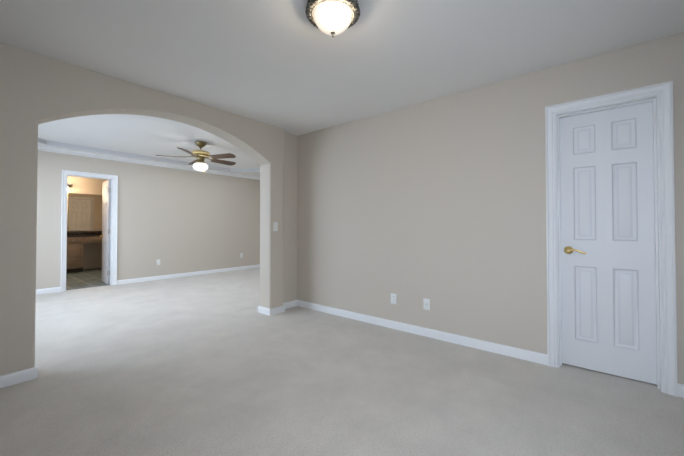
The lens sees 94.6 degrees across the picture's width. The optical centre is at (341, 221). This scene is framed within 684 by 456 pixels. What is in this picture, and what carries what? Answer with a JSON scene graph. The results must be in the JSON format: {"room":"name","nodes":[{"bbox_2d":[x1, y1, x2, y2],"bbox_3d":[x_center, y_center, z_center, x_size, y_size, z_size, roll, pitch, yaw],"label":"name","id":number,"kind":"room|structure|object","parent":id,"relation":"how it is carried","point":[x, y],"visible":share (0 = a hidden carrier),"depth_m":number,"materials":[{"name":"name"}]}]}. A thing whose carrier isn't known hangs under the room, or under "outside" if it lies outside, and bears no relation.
{"room":"empty sitting room","nodes":[
{"label":"empty sitting room","id":0,"kind":"room"},
{"bbox_2d":[67,176,106,230],"bbox_3d":[-4.475,-0.144,6.183,0.004,2.750,3.490,-1,-1,40],"label":"wall","id":1,"kind":"structure","parent":0,"point":[84,185],"depth_m":5.83,"materials":[{"name":"paint"}]},
{"bbox_2d":[67,231,101,234],"bbox_3d":[-6.874,0.304,8.162,0.020,0.098,3.244,-1,-1,40],"label":"backsplash","id":2,"kind":"structure","parent":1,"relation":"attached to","point":[68,232],"depth_m":8.29,"materials":[{"name":"black stone"}]},
{"bbox_2d":[67,193,110,229],"bbox_3d":[-6.463,-0.238,8.673,0.016,0.950,1.650,-1,-1,40],"label":"bathroom mirror","id":3,"kind":"object","parent":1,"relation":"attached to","point":[84,211],"visible":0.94,"depth_m":8.30,"materials":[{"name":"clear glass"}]},
{"bbox_2d":[66,268,109,289],"bbox_3d":[-5.702,1.285,7.177,3.310,0.080,3.490,-1,-1,40],"label":"floor","id":4,"kind":"structure","parent":0,"point":[87,278],"depth_m":6.71,"materials":[{"name":"beige tile"}]},
{"bbox_2d":[66,235,101,272],"bbox_3d":[-6.646,0.819,7.965,0.614,0.874,3.244,-1,-1,40],"label":"bathroom vanity","id":5,"kind":"object","parent":4,"relation":"on","point":[84,249],"depth_m":7.84,"materials":[{"name":"brown wood"}]},
{"bbox_2d":[0,43,283,375],"bbox_3d":[-1.880,-0.190,3.064,0.230,2.750,3.192,-1,-1,40],"label":"wall","id":6,"kind":"structure","parent":0,"point":[36,90],"depth_m":2.41,"materials":[{"name":"beige paint"}]},
{"bbox_2d":[0,365,37,387],"bbox_3d":[-2.494,1.129,2.111,0.014,0.084,0.669,-1,-1,40],"label":"baseboard","id":7,"kind":"structure","parent":6,"relation":"attached to","point":[14,378],"depth_m":2.29,"materials":[{"name":"white wood"}]},
{"bbox_2d":[258,306,277,312],"bbox_3d":[-0.205,1.175,5.260,0.014,0.084,2.838,-1,-1,40],"label":"baseboard","id":8,"kind":"structure","parent":6,"relation":"attached to","point":[261,309],"depth_m":4.10,"materials":[{"name":"white wood"}]},
{"bbox_2d":[273,222,277,230],"bbox_3d":[-0.861,0.070,4.103,0.012,0.114,0.070,-1,-1,40],"label":"light switch","id":9,"kind":"object","parent":6,"relation":"attached to","point":[275,226],"visible":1,"depth_m":4.09,"materials":[{"name":"white plastic"}]},
{"bbox_2d":[278,300,297,311],"bbox_3d":[-0.744,1.162,4.363,0.040,0.084,0.288,-1,-1,40],"label":"baseboard","id":10,"kind":"structure","parent":6,"relation":"attached to","point":[294,303],"depth_m":4.37,"materials":[{"name":"white wood"}]},
{"bbox_2d":[36,150,259,288],"bbox_3d":[-3.981,-0.137,6.682,0.120,2.750,5.790,-1,-1,40],"label":"wall","id":11,"kind":"structure","parent":0,"point":[189,221],"depth_m":6.76,"materials":[{"name":"beige paint"}]},
{"bbox_2d":[36,287,60,294],"bbox_3d":[-5.326,1.170,4.931,0.014,0.084,1.405,-1,-1,40],"label":"baseboard","id":12,"kind":"structure","parent":11,"relation":"attached to","point":[56,289],"depth_m":5.35,"materials":[{"name":"white wood"}]},
{"bbox_2d":[60,170,117,291],"bbox_3d":[-4.670,0.168,5.847,0.182,2.115,0.820,-1,-1,40],"label":"door frame","id":13,"kind":"structure","parent":11,"relation":"attached to","point":[113,225],"depth_m":5.87,"materials":[{"name":"white wood"}]},
{"bbox_2d":[100,180,110,283],"bbox_3d":[-4.728,0.209,6.360,0.675,2.028,0.147,-1,-1,40],"label":"bathroom door","id":14,"kind":"structure","parent":11,"relation":"in","point":[106,210],"depth_m":6.25,"materials":[{"name":"white wood"}]},
{"bbox_2d":[38,146,259,179],"bbox_3d":[-3.958,-1.200,6.582,0.062,0.068,5.700,-1,-1,40],"label":"crown molding","id":15,"kind":"structure","parent":11,"relation":"attached to","point":[69,152],"depth_m":6.27,"materials":[{"name":"white wood"}]},
{"bbox_2d":[117,264,259,284],"bbox_3d":[-3.267,1.207,7.420,0.014,0.084,3.415,-1,-1,40],"label":"baseboard","id":16,"kind":"structure","parent":11,"relation":"attached to","point":[135,280],"depth_m":7.05,"materials":[{"name":"white wood"}]},
{"bbox_2d":[283,160,295,271],"bbox_3d":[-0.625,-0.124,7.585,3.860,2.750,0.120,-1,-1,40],"label":"wall","id":17,"kind":"structure","parent":0,"point":[289,191],"depth_m":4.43,"materials":[{"name":"beige paint"}]},
{"bbox_2d":[0,268,683,455],"bbox_3d":[-0.831,1.238,3.959,8.300,0.080,5.940,-1,-1,40],"label":"floor carpet","id":18,"kind":"object","parent":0,"point":[215,364],"visible":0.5,"depth_m":2.17,"materials":[{"name":"beige carpet"}]},
{"bbox_2d":[0,0,683,176],"bbox_3d":[-0.812,-1.422,3.982,8.250,0.360,5.940,-1,-1,40],"label":"ceiling","id":19,"kind":"structure","parent":0,"point":[287,66],"depth_m":2.34,"materials":[{"name":"white paint"}]},
{"bbox_2d":[155,141,235,175],"bbox_3d":[-2.341,-1.039,5.308,1.273,0.567,1.244,-1,-1,40],"label":"bedroom ceiling fan","id":20,"kind":"object","parent":19,"relation":"hanging from","point":[199,163],"visible":1,"depth_m":5.19,"materials":[{"name":"brown wood"}]},
{"bbox_2d":[305,0,359,37],"bbox_3d":[-0.054,-1.175,1.858,0.322,0.195,0.322,-1,-1,40],"label":"flush-mount ceiling light","id":21,"kind":"object","parent":19,"relation":"attached to","point":[332,17],"visible":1,"depth_m":1.80,"materials":[{"name":"white glass"}]},
{"bbox_2d":[296,32,683,383],"bbox_3d":[1.018,-0.188,3.241,4.210,2.750,0.120,-1,-1,40],"label":"wall","id":22,"kind":"structure","parent":0,"point":[440,203],"depth_m":3.08,"materials":[{"name":"beige paint"}]},
{"bbox_2d":[391,293,395,303],"bbox_3d":[0.573,0.862,3.512,0.070,0.114,0.008,-1,-1,40],"label":"outlet","id":23,"kind":"object","parent":22,"relation":"attached to","point":[393,298],"visible":1,"depth_m":3.51,"materials":[{"name":"white plastic"}]},
{"bbox_2d":[298,300,547,364],"bbox_3d":[0.519,1.150,3.548,3.025,0.084,0.014,-1,-1,40],"label":"baseboard","id":24,"kind":"structure","parent":22,"relation":"attached to","point":[532,356],"depth_m":3.16,"materials":[{"name":"white wood"}]},
{"bbox_2d":[423,298,429,309],"bbox_3d":[0.871,0.858,3.260,0.070,0.114,0.016,-1,-1,40],"label":"cable jack","id":25,"kind":"object","parent":22,"relation":"attached to","point":[426,304],"visible":1,"depth_m":3.26,"materials":[{"name":"white plastic"}]},
{"bbox_2d":[560,102,656,384],"bbox_3d":[2.034,0.149,2.448,0.575,2.030,0.135,-1,-1,40],"label":"closet door","id":26,"kind":"structure","parent":22,"relation":"in","point":[608,295],"depth_m":2.42,"materials":[{"name":"white wood"}]},
{"bbox_2d":[545,81,677,396],"bbox_3d":[1.999,0.115,2.406,0.731,2.120,0.149,-1,-1,40],"label":"trim","id":27,"kind":"structure","parent":22,"relation":"attached to","point":[660,96],"depth_m":2.23,"materials":[{"name":"white wood"}]},
{"bbox_2d":[678,383,683,397],"bbox_3d":[2.422,1.127,1.973,0.454,0.084,0.014,-1,-1,40],"label":"baseboard","id":28,"kind":"structure","parent":22,"relation":"attached to","point":[680,386],"depth_m":2.10,"materials":[{"name":"white wood"}]}
]}

